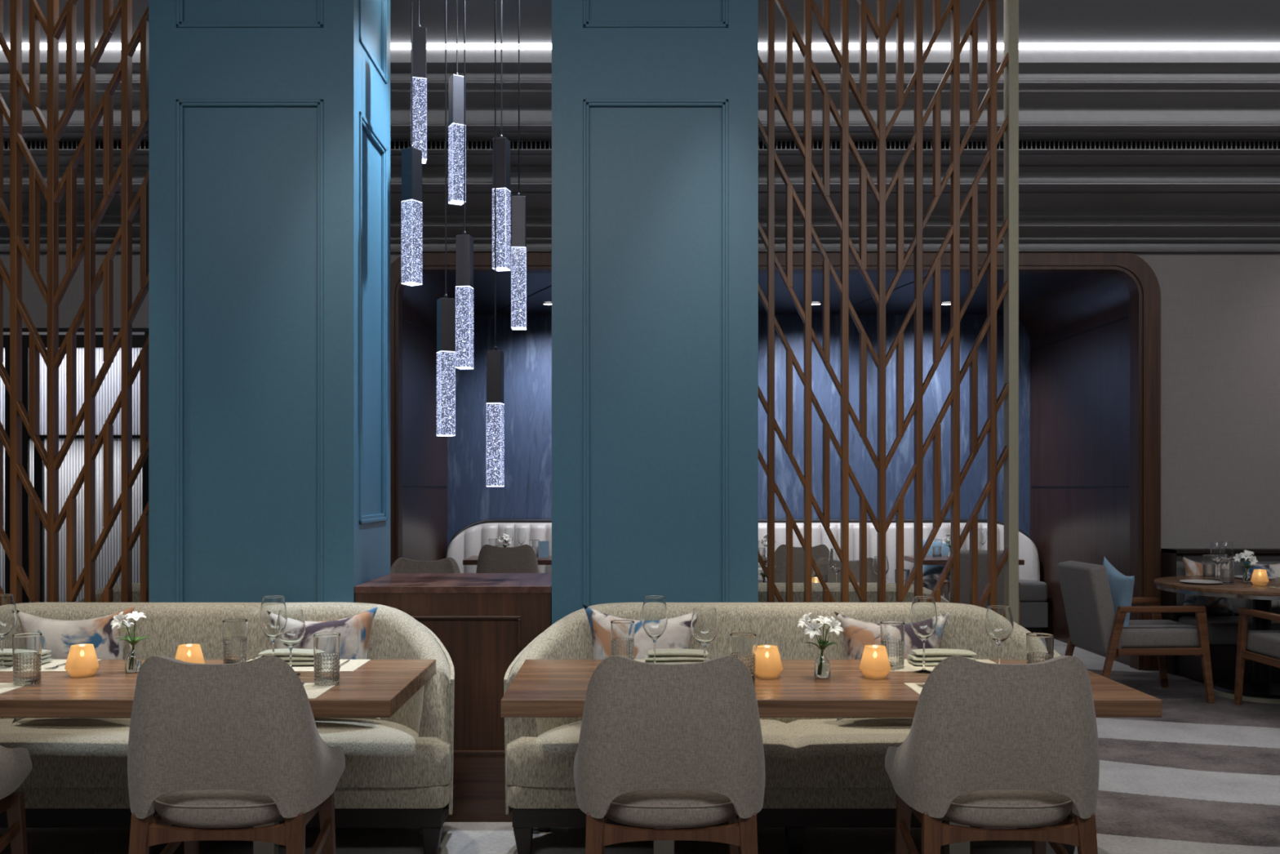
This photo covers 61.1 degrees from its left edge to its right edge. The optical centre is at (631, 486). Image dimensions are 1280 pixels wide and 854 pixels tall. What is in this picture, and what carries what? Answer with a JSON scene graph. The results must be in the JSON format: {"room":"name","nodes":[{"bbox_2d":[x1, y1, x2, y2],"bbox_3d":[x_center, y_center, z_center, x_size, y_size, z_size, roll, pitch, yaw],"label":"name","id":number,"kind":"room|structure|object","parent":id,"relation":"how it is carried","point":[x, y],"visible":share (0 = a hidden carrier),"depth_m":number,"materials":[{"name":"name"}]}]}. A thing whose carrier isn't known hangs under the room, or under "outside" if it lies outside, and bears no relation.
{"room":"restaurant","nodes":[
{"label":"restaurant","id":0,"kind":"room"},
{"bbox_2d":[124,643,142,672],"bbox_3d":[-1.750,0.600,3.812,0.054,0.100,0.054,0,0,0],"label":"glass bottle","id":1,"kind":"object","parent":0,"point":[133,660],"depth_m":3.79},
{"bbox_2d":[402,273,475,560],"bbox_3d":[-1.665,-0.140,9.520,0.270,3.080,2.200,0,0,0],"label":"wall","id":2,"kind":"structure","parent":0,"point":[424,453],"depth_m":9.23,"materials":[{"name":"brown wood"}]},
{"bbox_2d":[0,639,1279,853],"bbox_3d":[0.000,1.450,3.950,15.000,0.100,13.900,0,0,0],"label":"floor","id":3,"kind":"structure","parent":0,"point":[1201,776],"depth_m":4.63,"materials":[{"name":"carpet"}]},
{"bbox_2d":[0,745,32,853],"bbox_3d":[-2.165,0.940,3.273,0.586,0.923,0.502,0,0,-4],"label":"dining chair","id":4,"kind":"object","parent":3,"relation":"on","point":[15,763],"visible":1,"depth_m":3.38,"materials":[{"name":"fabric"}]},
{"bbox_2d":[0,0,148,603],"bbox_3d":[-2.624,-0.550,4.900,1.193,3.900,0.070,0,0,0],"label":"slatted screen","id":5,"kind":"object","parent":3,"relation":"on","point":[53,295],"visible":0.59,"depth_m":4.88,"materials":[{"name":"brown wood"}]},
{"bbox_2d":[0,328,148,603],"bbox_3d":[-5.197,0.130,8.033,3.467,2.540,0.525,0,0,0],"label":"window","id":6,"kind":"structure","parent":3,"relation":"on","point":[109,390],"depth_m":7.80,"materials":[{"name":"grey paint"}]},
{"bbox_2d":[77,582,140,602],"bbox_3d":[-1.785,0.936,5.489,2.216,0.930,0.465,0,0,0],"label":"chair","id":7,"kind":"object","parent":3,"relation":"on","point":[135,586],"visible":0.04,"depth_m":5.27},
{"bbox_2d":[0,659,435,853],"bbox_3d":[-1.746,1.025,3.700,2.020,0.750,0.775,0,0,0],"label":"dining table","id":8,"kind":"object","parent":3,"relation":"on","point":[378,688],"visible":0.46,"depth_m":3.44,"materials":[{"name":"brown wood"}]},
{"bbox_2d":[0,683,23,693],"bbox_3d":[-2.205,0.649,3.455,0.450,0.002,0.260,0,0,0],"label":"placemat","id":9,"kind":"object","parent":8,"relation":"on","point":[4,687],"visible":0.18,"depth_m":3.51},
{"bbox_2d":[12,632,41,686],"bbox_3d":[-1.989,0.568,3.570,0.086,0.165,0.086,0,0,15],"label":"water tumbler","id":10,"kind":"object","parent":9,"relation":"on","point":[26,646],"visible":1,"depth_m":3.54,"materials":[{"name":"clear glass"}]},
{"bbox_2d":[0,659,101,671],"bbox_3d":[-2.215,0.649,3.945,0.450,0.002,0.260,0,0,0],"label":"placemat","id":11,"kind":"object","parent":8,"relation":"on","point":[53,663],"visible":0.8,"depth_m":3.91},
{"bbox_2d":[0,594,17,669],"bbox_3d":[-2.254,0.519,3.885,0.092,0.263,0.092,0,0,0],"label":"wine glass","id":12,"kind":"object","parent":11,"relation":"on","point":[8,615],"visible":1,"depth_m":3.87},
{"bbox_2d":[0,648,53,666],"bbox_3d":[-2.256,0.622,3.965,0.231,0.052,0.120,0,0,0],"label":"folded napkin","id":13,"kind":"object","parent":11,"relation":"on","point":[7,653],"visible":0.34,"depth_m":3.94,"materials":[{"name":"fabric"}]},
{"bbox_2d":[64,644,99,677],"bbox_3d":[-1.888,0.597,3.728,0.107,0.106,0.107,0,0,0],"label":"candle holder","id":14,"kind":"object","parent":8,"relation":"on","point":[82,661],"visible":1,"depth_m":3.69,"materials":[{"name":"orange glass"}]},
{"bbox_2d":[110,611,149,672],"bbox_3d":[-1.755,0.543,3.807,0.112,0.214,0.124,0,0,15],"label":"flower vase","id":15,"kind":"object","parent":8,"relation":"on","point":[133,660],"visible":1,"depth_m":3.80,"materials":[{"name":"clear glass"}]},
{"bbox_2d":[174,644,204,663],"bbox_3d":[-1.520,0.597,3.728,0.107,0.106,0.107,0,0,0],"label":"candle holder","id":16,"kind":"object","parent":8,"relation":"on","point":[190,653],"visible":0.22,"depth_m":3.70,"materials":[{"name":"orange glass"}]},
{"bbox_2d":[222,618,247,663],"bbox_3d":[-1.442,0.568,3.946,0.086,0.165,0.086,0,0,-16],"label":"water tumbler","id":17,"kind":"object","parent":8,"relation":"on","point":[234,630],"visible":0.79,"depth_m":3.91,"materials":[{"name":"clear glass"}]},
{"bbox_2d":[275,608,305,675],"bbox_3d":[-1.180,0.539,3.756,0.098,0.223,0.098,0,0,0],"label":"wine glass","id":18,"kind":"object","parent":8,"relation":"on","point":[291,624],"visible":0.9,"depth_m":3.72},
{"bbox_2d":[247,659,370,671],"bbox_3d":[-1.205,0.649,3.945,0.450,0.002,0.260,0,0,0],"label":"placemat","id":19,"kind":"object","parent":8,"relation":"on","point":[352,665],"visible":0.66,"depth_m":3.91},
{"bbox_2d":[259,595,286,656],"bbox_3d":[-1.263,0.519,3.826,0.092,0.263,0.092,0,0,0],"label":"wine glass","id":20,"kind":"object","parent":19,"relation":"on","point":[271,606],"visible":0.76,"depth_m":3.79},
{"bbox_2d":[254,648,314,665],"bbox_3d":[-1.246,0.622,3.965,0.231,0.052,0.120,0,0,0],"label":"folded napkin","id":21,"kind":"object","parent":19,"relation":"on","point":[299,656],"visible":0.57,"depth_m":3.92,"materials":[{"name":"fabric"}]},
{"bbox_2d":[302,683,335,698],"bbox_3d":[-1.195,0.649,3.455,0.450,0.002,0.260,0,0,0],"label":"placemat","id":22,"kind":"object","parent":8,"relation":"on","point":[313,691],"visible":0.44,"depth_m":3.47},
{"bbox_2d":[313,632,340,685],"bbox_3d":[-1.002,0.568,3.570,0.086,0.165,0.086,0,0,-19],"label":"water tumbler","id":23,"kind":"object","parent":22,"relation":"on","point":[326,646],"visible":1,"depth_m":3.54,"materials":[{"name":"clear glass"}]},
{"bbox_2d":[0,602,455,853],"bbox_3d":[-1.785,0.936,4.280,2.216,0.930,0.465,0,0,0],"label":"sofa","id":24,"kind":"object","parent":3,"relation":"on","point":[397,772],"visible":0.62,"depth_m":4.11,"materials":[{"name":"fabric"}]},
{"bbox_2d":[0,717,130,787],"bbox_3d":[-2.334,1.024,4.199,1.098,0.199,0.302,0,0,0],"label":"seat cushion","id":25,"kind":"object","parent":24,"relation":"on","point":[64,752],"depth_m":4.06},
{"bbox_2d":[12,604,135,723],"bbox_3d":[-2.190,0.696,4.265,0.487,0.460,0.140,0,0,-6],"label":"throw pillow","id":26,"kind":"object","parent":24,"relation":"on","point":[58,636],"visible":0.35,"depth_m":4.24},
{"bbox_2d":[275,605,380,719],"bbox_3d":[-1.215,0.698,4.265,0.483,0.463,0.128,0,0,6],"label":"throw pillow","id":27,"kind":"object","parent":24,"relation":"on","point":[354,631],"visible":0.21,"depth_m":4.23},
{"bbox_2d":[314,717,451,787],"bbox_3d":[-1.236,1.024,4.199,1.098,0.199,0.302,0,0,0],"label":"seat cushion","id":28,"kind":"object","parent":24,"relation":"on","point":[384,752],"depth_m":4.07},
{"bbox_2d":[127,655,345,853],"bbox_3d":[-1.190,0.940,3.303,0.587,0.923,0.502,0,0,-1],"label":"dining chair","id":29,"kind":"object","parent":3,"relation":"on","point":[215,749],"visible":1,"depth_m":3.08,"materials":[{"name":"fabric"}]},
{"bbox_2d":[148,0,390,602],"bbox_3d":[-1.583,-0.550,4.871,0.863,3.900,0.698,0,0,0],"label":"pillar","id":30,"kind":"structure","parent":3,"relation":"on","point":[269,120],"depth_m":4.54,"materials":[{"name":"teal paint"}]},
{"bbox_2d":[390,557,460,573],"bbox_3d":[-1.395,0.940,7.127,0.586,0.923,0.502,0,0,0],"label":"dining chair","id":31,"kind":"object","parent":3,"relation":"on","point":[402,565],"visible":0.05,"depth_m":7.33,"materials":[{"name":"fabric"}]},
{"bbox_2d":[354,573,551,822],"bbox_3d":[-0.747,0.907,4.875,0.822,0.985,0.690,0,0,0],"label":"divider","id":32,"kind":"object","parent":3,"relation":"on","point":[483,621],"visible":0.38,"depth_m":4.55,"materials":[{"name":"brown wood"}]},
{"bbox_2d":[475,544,539,573],"bbox_3d":[-1.040,0.940,9.253,0.586,0.923,0.502,0,0,0],"label":"dining chair","id":33,"kind":"object","parent":3,"relation":"on","point":[522,558],"visible":0.23,"depth_m":9.01,"materials":[{"name":"fabric"}]},
{"bbox_2d":[551,0,758,624],"bbox_3d":[0.097,-0.550,4.871,0.862,3.900,0.698,0,0,0],"label":"pillar","id":34,"kind":"structure","parent":3,"relation":"on","point":[655,103],"depth_m":4.54,"materials":[{"name":"teal paint"}]},
{"bbox_2d":[573,655,765,853],"bbox_3d":[0.114,0.940,3.303,0.586,0.923,0.502,0,0,0],"label":"dining chair","id":35,"kind":"object","parent":3,"relation":"on","point":[671,749],"visible":1,"depth_m":3.07,"materials":[{"name":"fabric"}]},
{"bbox_2d":[445,519,1048,632],"bbox_3d":[1.045,0.859,10.293,5.632,1.083,0.587,0,0,0],"label":"sofa","id":36,"kind":"object","parent":3,"relation":"on","point":[468,542],"visible":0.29,"depth_m":10.41,"materials":[{"name":"white leather"}]},
{"bbox_2d":[885,578,926,587],"bbox_3d":[2.165,0.970,10.200,1.114,0.180,0.400,0,0,0],"label":"seat cushion","id":37,"kind":"object","parent":36,"relation":"on","point":[888,580],"depth_m":10.07,"materials":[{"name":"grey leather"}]},
{"bbox_2d":[923,539,950,576],"bbox_3d":[2.918,0.675,10.315,0.401,0.398,0.137,0,0,-8],"label":"throw pillow","id":38,"kind":"object","parent":36,"relation":"on","point":[928,570],"visible":0.3,"depth_m":10.27,"materials":[{"name":"blue fabric"}]},
{"bbox_2d":[923,578,1047,601],"bbox_3d":[3.285,0.970,10.200,1.114,0.180,0.400,0,0,0],"label":"seat cushion","id":39,"kind":"object","parent":36,"relation":"on","point":[1030,589],"depth_m":10.00,"materials":[{"name":"fabric"}]},
{"bbox_2d":[503,602,1075,853],"bbox_3d":[0.620,0.936,4.280,2.216,0.930,0.465,0,0,0],"label":"sofa","id":40,"kind":"object","parent":3,"relation":"on","point":[820,772],"visible":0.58,"depth_m":4.12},
{"bbox_2d":[577,604,693,719],"bbox_3d":[0.033,0.696,4.265,0.494,0.468,0.129,0,0,-7],"label":"throw pillow","id":41,"kind":"object","parent":40,"relation":"on","point":[677,634],"visible":0.25,"depth_m":4.24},
{"bbox_2d":[505,719,797,787],"bbox_3d":[0.071,1.024,4.199,1.098,0.199,0.302,0,0,0],"label":"seat cushion","id":42,"kind":"object","parent":40,"relation":"on","point":[542,754],"depth_m":4.07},
{"bbox_2d":[786,717,913,787],"bbox_3d":[1.169,1.024,4.199,1.098,0.199,0.302,0,0,0],"label":"seat cushion","id":43,"kind":"object","parent":40,"relation":"on","point":[827,752],"depth_m":4.06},
{"bbox_2d":[834,611,950,720],"bbox_3d":[1.030,0.705,4.265,0.462,0.426,0.141,0,0,-7],"label":"throw pillow","id":44,"kind":"object","parent":40,"relation":"on","point":[857,633],"visible":0.25,"depth_m":4.24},
{"bbox_2d":[765,544,829,582],"bbox_3d":[1.425,0.940,9.253,0.586,0.923,0.502,0,0,0],"label":"dining chair","id":45,"kind":"object","parent":3,"relation":"on","point":[819,551],"visible":0.15,"depth_m":9.01,"materials":[{"name":"fabric"}]},
{"bbox_2d":[500,659,1161,853],"bbox_3d":[0.610,1.025,3.700,2.020,0.750,0.775,0,0,0],"label":"dining table","id":46,"kind":"object","parent":3,"relation":"on","point":[540,688],"visible":0.31,"depth_m":3.44,"materials":[{"name":"brown wood"}]},
{"bbox_2d":[690,607,718,661],"bbox_3d":[0.257,0.539,3.812,0.098,0.223,0.098,0,0,0],"label":"wine glass","id":47,"kind":"object","parent":46,"relation":"on","point":[704,621],"visible":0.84,"depth_m":3.78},
{"bbox_2d":[755,644,782,679],"bbox_3d":[0.463,0.597,3.701,0.107,0.106,0.107,0,0,0],"label":"candle holder","id":48,"kind":"object","parent":46,"relation":"on","point":[768,661],"visible":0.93,"depth_m":3.66,"materials":[{"name":"orange glass"}]},
{"bbox_2d":[796,612,844,678],"bbox_3d":[0.643,0.539,3.702,0.156,0.221,0.141,0,0,0],"label":"flower vase","id":49,"kind":"object","parent":46,"relation":"on","point":[821,664],"visible":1,"depth_m":3.68,"materials":[{"name":"clear glass"}]},
{"bbox_2d":[858,644,891,679],"bbox_3d":[0.830,0.597,3.701,0.107,0.106,0.107,0,0,0],"label":"candle holder","id":50,"kind":"object","parent":46,"relation":"on","point":[874,663],"visible":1,"depth_m":3.67,"materials":[{"name":"orange glass"}]},
{"bbox_2d":[904,683,924,694],"bbox_3d":[1.125,0.649,3.455,0.450,0.002,0.260,0,0,0],"label":"placemat","id":51,"kind":"object","parent":46,"relation":"on","point":[914,686],"visible":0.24,"depth_m":3.51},
{"bbox_2d":[910,595,937,673],"bbox_3d":[1.026,0.519,3.812,0.092,0.263,0.092,0,0,0],"label":"wine glass","id":52,"kind":"object","parent":46,"relation":"on","point":[923,615],"visible":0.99,"depth_m":3.78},
{"bbox_2d":[889,659,996,671],"bbox_3d":[1.115,0.649,3.945,0.450,0.002,0.260,0,0,0],"label":"placemat","id":53,"kind":"object","parent":46,"relation":"on","point":[908,667],"visible":0.2,"depth_m":3.90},
{"bbox_2d":[880,620,905,669],"bbox_3d":[0.934,0.568,3.885,0.086,0.165,0.086,0,0,19],"label":"water tumbler","id":54,"kind":"object","parent":53,"relation":"on","point":[892,633],"visible":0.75,"depth_m":3.85,"materials":[{"name":"clear glass"}]},
{"bbox_2d":[906,648,977,666],"bbox_3d":[1.135,0.622,3.965,0.231,0.052,0.120,0,0,0],"label":"folded napkin","id":55,"kind":"object","parent":53,"relation":"on","point":[933,656],"visible":0.7,"depth_m":3.92,"materials":[{"name":"fabric"}]},
{"bbox_2d":[984,605,1013,663],"bbox_3d":[1.310,0.539,3.870,0.098,0.223,0.098,0,0,0],"label":"wine glass","id":56,"kind":"object","parent":53,"relation":"on","point":[998,622],"visible":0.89,"depth_m":3.84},
{"bbox_2d":[1026,632,1053,663],"bbox_3d":[1.343,0.568,3.570,0.086,0.165,0.086,0,0,23],"label":"water tumbler","id":57,"kind":"object","parent":46,"relation":"on","point":[1039,646],"visible":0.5,"depth_m":3.54,"materials":[{"name":"clear glass"}]},
{"bbox_3d":[0.145,0.649,3.945,0.450,0.002,0.260,0,0,0],"label":"placemat","id":58,"kind":"object","parent":46,"relation":"on","visible":0},
{"bbox_2d":[610,619,634,659],"bbox_3d":[-0.033,0.568,3.915,0.086,0.165,0.086,0,0,20],"label":"water tumbler","id":59,"kind":"object","parent":58,"relation":"on","point":[622,631],"visible":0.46,"depth_m":3.88,"materials":[{"name":"clear glass"}]},
{"bbox_2d":[641,595,667,663],"bbox_3d":[0.081,0.519,3.826,0.092,0.263,0.092,0,0,0],"label":"wine glass","id":60,"kind":"object","parent":58,"relation":"on","point":[654,613],"visible":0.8,"depth_m":3.79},
{"bbox_2d":[644,648,708,664],"bbox_3d":[0.165,0.622,3.965,0.231,0.052,0.120,0,0,0],"label":"folded napkin","id":61,"kind":"object","parent":58,"relation":"on","point":[668,655],"visible":0.81,"depth_m":3.92,"materials":[{"name":"fabric"}]},
{"bbox_3d":[0.155,0.649,3.455,0.450,0.002,0.260,0,0,0],"label":"placemat","id":62,"kind":"object","parent":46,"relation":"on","visible":0},
{"bbox_2d":[729,632,755,684],"bbox_3d":[0.366,0.568,3.570,0.086,0.165,0.086,0,0,8],"label":"water tumbler","id":63,"kind":"object","parent":62,"relation":"on","point":[742,645],"visible":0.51,"depth_m":3.54,"materials":[{"name":"clear glass"}]},
{"bbox_2d":[811,557,886,582],"bbox_3d":[1.455,0.940,7.127,0.586,0.923,0.502,0,0,0],"label":"dining chair","id":64,"kind":"object","parent":3,"relation":"on","point":[854,566],"visible":0.1,"depth_m":7.33,"materials":[{"name":"fabric"}]},
{"bbox_2d":[758,582,949,602],"bbox_3d":[0.620,0.936,5.489,2.216,0.930,0.465,0,0,0],"label":"sofa","id":65,"kind":"object","parent":3,"relation":"on","point":[797,588],"visible":0.09,"depth_m":5.26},
{"bbox_2d":[758,0,1018,624],"bbox_3d":[1.133,-0.550,4.900,1.205,3.900,0.070,0,0,0],"label":"slatted screen","id":66,"kind":"object","parent":3,"relation":"on","point":[1009,558],"visible":0.6,"depth_m":4.88,"materials":[{"name":"brown wood"}]},
{"bbox_2d":[904,555,1024,564],"bbox_3d":[3.030,1.025,9.940,0.920,0.750,0.600,0,0,0],"label":"table","id":67,"kind":"object","parent":3,"relation":"on","point":[928,560],"visible":0.21,"depth_m":9.64,"materials":[{"name":"brown wood"}]},
{"bbox_2d":[936,550,1021,626],"bbox_3d":[2.873,0.956,9.010,0.595,0.895,0.808,0,0,10],"label":"armchair","id":68,"kind":"object","parent":3,"relation":"on","point":[964,554],"visible":0.15,"depth_m":8.66,"materials":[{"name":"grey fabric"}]},
{"bbox_2d":[884,655,1099,853],"bbox_3d":[1.085,0.940,3.303,0.587,0.923,0.502,0,0,1],"label":"dining chair","id":69,"kind":"object","parent":3,"relation":"on","point":[1011,749],"visible":1,"depth_m":3.07,"materials":[{"name":"fabric"}]},
{"bbox_2d":[1057,560,1214,703],"bbox_3d":[3.349,0.956,7.278,0.808,0.895,0.595,0,0,-3],"label":"armchair","id":70,"kind":"object","parent":3,"relation":"on","point":[1093,624],"visible":0.92,"depth_m":7.04,"materials":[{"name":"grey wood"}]},
{"bbox_2d":[1102,556,1134,626],"bbox_3d":[3.245,0.728,7.280,0.121,0.509,0.509,0,0,-5],"label":"throw pillow","id":71,"kind":"object","parent":70,"relation":"on","point":[1122,586],"visible":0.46,"depth_m":7.15,"materials":[{"name":"blue fabric"}]},
{"bbox_2d":[1154,575,1279,703],"bbox_3d":[4.240,1.025,7.300,1.310,0.750,1.310,0,0,0],"label":"round table","id":72,"kind":"object","parent":3,"relation":"on","point":[1261,689],"visible":0.8,"depth_m":7.21,"materials":[{"name":"brown wood"}]},
{"bbox_2d":[1202,554,1215,577],"bbox_3d":[4.118,0.568,7.740,0.086,0.165,0.086,0,0,0],"label":"water tumbler","id":73,"kind":"object","parent":72,"relation":"on","point":[1208,565],"visible":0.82,"depth_m":7.71,"materials":[{"name":"clear glass"}]},
{"bbox_2d":[1209,542,1225,580],"bbox_3d":[4.084,0.519,7.567,0.092,0.263,0.092,0,0,0],"label":"wine glass","id":74,"kind":"object","parent":72,"relation":"on","point":[1217,553],"visible":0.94,"depth_m":7.54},
{"bbox_2d":[1219,559,1234,584],"bbox_3d":[3.974,0.568,7.243,0.086,0.165,0.086,0,0,0],"label":"water tumbler","id":75,"kind":"object","parent":72,"relation":"on","point":[1226,566],"visible":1,"depth_m":7.21,"materials":[{"name":"clear glass"}]},
{"bbox_2d":[1232,550,1257,582],"bbox_3d":[4.161,0.539,7.355,0.157,0.221,0.141,0,0,0],"label":"flower vase","id":76,"kind":"object","parent":72,"relation":"on","point":[1246,576],"visible":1,"depth_m":7.33,"materials":[{"name":"clear glass"}]},
{"bbox_2d":[1250,568,1269,586],"bbox_3d":[4.133,0.597,7.141,0.107,0.106,0.107,0,0,0],"label":"candle holder","id":77,"kind":"object","parent":72,"relation":"on","point":[1260,577],"visible":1,"depth_m":7.11,"materials":[{"name":"orange glass"}]},
{"bbox_2d":[1160,548,1279,684],"bbox_3d":[5.615,0.935,7.950,3.170,0.930,0.620,0,0,0],"label":"banquette","id":78,"kind":"object","parent":3,"relation":"on","point":[1222,630],"visible":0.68,"depth_m":8.02,"materials":[{"name":"grey leather"}]},
{"bbox_2d":[1181,555,1234,615],"bbox_3d":[4.283,0.735,8.065,0.450,0.447,0.130,0,0,-9],"label":"throw pillow","id":79,"kind":"object","parent":78,"relation":"on","point":[1192,568],"visible":0.46,"depth_m":8.02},
{"bbox_2d":[1244,560,1279,608],"bbox_3d":[4.778,0.735,8.065,0.449,0.447,0.126,0,0,6],"label":"throw pillow","id":80,"kind":"object","parent":78,"relation":"on","point":[1273,570],"visible":0.34,"depth_m":8.04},
{"bbox_2d":[1234,607,1279,705],"bbox_3d":[4.170,0.956,6.590,0.595,0.895,0.808,0,0,0],"label":"armchair","id":81,"kind":"object","parent":3,"relation":"on","point":[1264,645],"visible":1,"depth_m":6.85,"materials":[{"name":"brown wood"}]},
{"bbox_3d":[0.610,1.025,6.460,2.020,0.750,0.775,0,0,0],"label":"dining table","id":82,"kind":"object","parent":3,"relation":"on","visible":0},
{"bbox_2d":[828,548,840,582],"bbox_3d":[1.278,0.519,6.780,0.092,0.263,0.092,0,0,0],"label":"wine glass","id":83,"kind":"object","parent":82,"relation":"on","point":[834,562],"visible":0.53,"depth_m":6.75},
{"bbox_2d":[0,253,1279,622],"bbox_3d":[0.000,-0.600,8.350,15.000,4.000,0.100,0,0,0],"label":"wall","id":84,"kind":"structure","parent":0,"point":[1220,312],"depth_m":8.30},
{"bbox_2d":[23,139,47,150],"bbox_3d":[-3.796,-2.177,6.920,0.146,0.062,0.017,0,0,0],"label":"air vent","id":85,"kind":"object","parent":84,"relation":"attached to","point":[32,144],"depth_m":6.92,"materials":[{"name":"metal"}]},
{"bbox_2d":[466,139,492,150],"bbox_3d":[-0.971,-2.177,6.920,0.161,0.062,0.017,0,0,0],"label":"air vent","id":86,"kind":"object","parent":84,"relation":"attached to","point":[471,144],"depth_m":6.92,"materials":[{"name":"metal"}]},
{"bbox_2d":[508,139,551,150],"bbox_3d":[-0.646,-2.177,6.920,0.270,0.062,0.017,0,0,0],"label":"air vent","id":87,"kind":"object","parent":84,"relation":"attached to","point":[525,144],"depth_m":6.92,"materials":[{"name":"metal"}]},
{"bbox_2d":[0,49,1279,253],"bbox_3d":[0.000,-2.162,7.215,15.000,0.747,2.190,0,0,0],"label":"ceiling","id":88,"kind":"structure","parent":84,"relation":"attached to","point":[1070,201],"depth_m":6.98,"materials":[{"name":"grey paint"}]},
{"bbox_2d":[390,252,1160,670],"bbox_3d":[1.050,-0.205,8.348,5.960,3.210,0.165,0,0,0],"label":"trim","id":89,"kind":"structure","parent":84,"relation":"attached to","point":[1141,282],"depth_m":8.27,"materials":[{"name":"brown wood"}]},
{"bbox_2d":[774,139,799,150],"bbox_3d":[0.989,-2.177,6.920,0.151,0.062,0.017,0,0,0],"label":"air vent","id":90,"kind":"object","parent":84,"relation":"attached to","point":[780,144],"depth_m":6.92,"materials":[{"name":"metal"}]},
{"bbox_2d":[852,139,877,150],"bbox_3d":[1.485,-2.177,6.920,0.156,0.062,0.017,0,0,0],"label":"air vent","id":91,"kind":"object","parent":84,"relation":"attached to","point":[860,144],"depth_m":6.92,"materials":[{"name":"metal"}]},
{"bbox_2d":[885,139,911,150],"bbox_3d":[1.701,-2.177,6.920,0.161,0.062,0.017,0,0,0],"label":"air vent","id":92,"kind":"object","parent":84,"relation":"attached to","point":[891,144],"depth_m":6.92,"materials":[{"name":"metal"}]},
{"bbox_2d":[963,139,986,150],"bbox_3d":[2.187,-2.177,6.920,0.146,0.062,0.017,0,0,0],"label":"air vent","id":93,"kind":"object","parent":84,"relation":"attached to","point":[971,144],"depth_m":6.92,"materials":[{"name":"metal"}]},
{"bbox_2d":[1018,139,1279,150],"bbox_3d":[3.297,-2.177,6.920,1.658,0.062,0.017,0,0,0],"label":"air vent","id":94,"kind":"object","parent":84,"relation":"attached to","point":[1024,144],"depth_m":6.92,"materials":[{"name":"metal"}]},
{"bbox_2d":[2,0,1279,43],"bbox_3d":[0.000,-2.553,1.575,15.000,0.095,9.150,0,0,0],"label":"ceiling","id":95,"kind":"structure","parent":0,"point":[1040,21],"depth_m":5.82,"materials":[{"name":"grey paint"}]},
{"bbox_2d":[401,0,422,285],"bbox_3d":[-0.956,-1.693,4.719,0.065,1.625,0.065,0,0,32],"label":"crystal pendant","id":96,"kind":"object","parent":95,"relation":"hanging from","point":[411,157],"visible":1,"depth_m":4.70,"materials":[{"name":"black metal"}]},
{"bbox_2d":[410,0,426,163],"bbox_3d":[-0.942,-1.972,4.800,0.065,1.065,0.065,0,0,-15],"label":"crystal pendant","id":97,"kind":"object","parent":95,"relation":"hanging from","point":[419,33],"visible":0.8,"depth_m":4.77,"materials":[{"name":"black metal"}]},
{"bbox_2d":[436,0,455,436],"bbox_3d":[-0.794,-1.361,4.641,0.065,2.288,0.065,0,0,-26],"label":"crystal pendant","id":98,"kind":"object","parent":95,"relation":"hanging from","point":[446,353],"visible":1,"depth_m":4.62,"materials":[{"name":"black metal"}]},
{"bbox_2d":[448,0,466,204],"bbox_3d":[-0.814,-1.914,5.059,0.065,1.182,0.065,0,0,-28],"label":"crystal pendant","id":99,"kind":"object","parent":95,"relation":"hanging from","point":[455,82],"visible":0.98,"depth_m":5.03,"materials":[{"name":"black metal"}]},
{"bbox_2d":[455,0,473,368],"bbox_3d":[-0.739,-1.514,4.800,0.065,1.982,0.065,0,0,8],"label":"crystal pendant","id":100,"kind":"object","parent":95,"relation":"hanging from","point":[464,242],"visible":1,"depth_m":4.77,"materials":[{"name":"black metal"}]},
{"bbox_2d":[426,43,551,49],"bbox_3d":[-0.806,-2.486,6.138,0.705,0.032,0.021,0,0,0],"label":"recessed light","id":101,"kind":"object","parent":95,"relation":"in","point":[428,46],"depth_m":6.13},
{"bbox_2d":[486,0,504,486],"bbox_3d":[-0.588,-1.252,4.680,0.065,2.505,0.065,0,0,6],"label":"crystal pendant","id":102,"kind":"object","parent":95,"relation":"hanging from","point":[495,358],"visible":1,"depth_m":4.65,"materials":[{"name":"black metal"}]},
{"bbox_2d":[492,0,511,271],"bbox_3d":[-0.585,-1.741,4.883,0.065,1.528,0.065,0,0,14],"label":"crystal pendant","id":103,"kind":"object","parent":95,"relation":"hanging from","point":[503,144],"visible":0.95,"depth_m":4.85,"materials":[{"name":"black metal"}]},
{"bbox_2d":[511,0,526,329],"bbox_3d":[-0.503,-1.605,4.841,0.065,1.800,0.065,0,0,-3],"label":"crystal pendant","id":104,"kind":"object","parent":95,"relation":"hanging from","point":[518,248],"visible":1,"depth_m":4.81,"materials":[{"name":"black metal"}]},
{"bbox_2d":[1018,43,1279,49],"bbox_3d":[2.924,-2.486,6.138,1.470,0.032,0.021,0,0,0],"label":"recessed light","id":105,"kind":"object","parent":95,"relation":"in","point":[1021,46],"depth_m":6.13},
{"bbox_2d":[447,315,1030,547],"bbox_3d":[1.045,-0.140,10.630,5.690,3.080,0.060,0,0,0],"label":"wall","id":106,"kind":"structure","parent":0,"point":[526,491],"depth_m":10.60,"materials":[{"name":"paint"}]},
{"bbox_2d":[437,273,1090,315],"bbox_3d":[1.045,-1.680,9.520,5.150,0.001,2.200,0,0,0],"label":"ceiling","id":107,"kind":"structure","parent":0,"point":[1032,286],"depth_m":9.35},
{"bbox_2d":[813,647,830,678],"bbox_3d":[0.650,0.600,3.701,0.054,0.100,0.054,0,0,0],"label":"vase","id":108,"kind":"object","parent":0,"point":[821,664],"depth_m":3.68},
{"bbox_2d":[1002,273,1129,666],"bbox_3d":[3.755,-0.140,9.520,0.270,3.080,2.200,0,0,0],"label":"wall","id":109,"kind":"structure","parent":0,"point":[1080,384],"depth_m":9.39,"materials":[{"name":"paint"}]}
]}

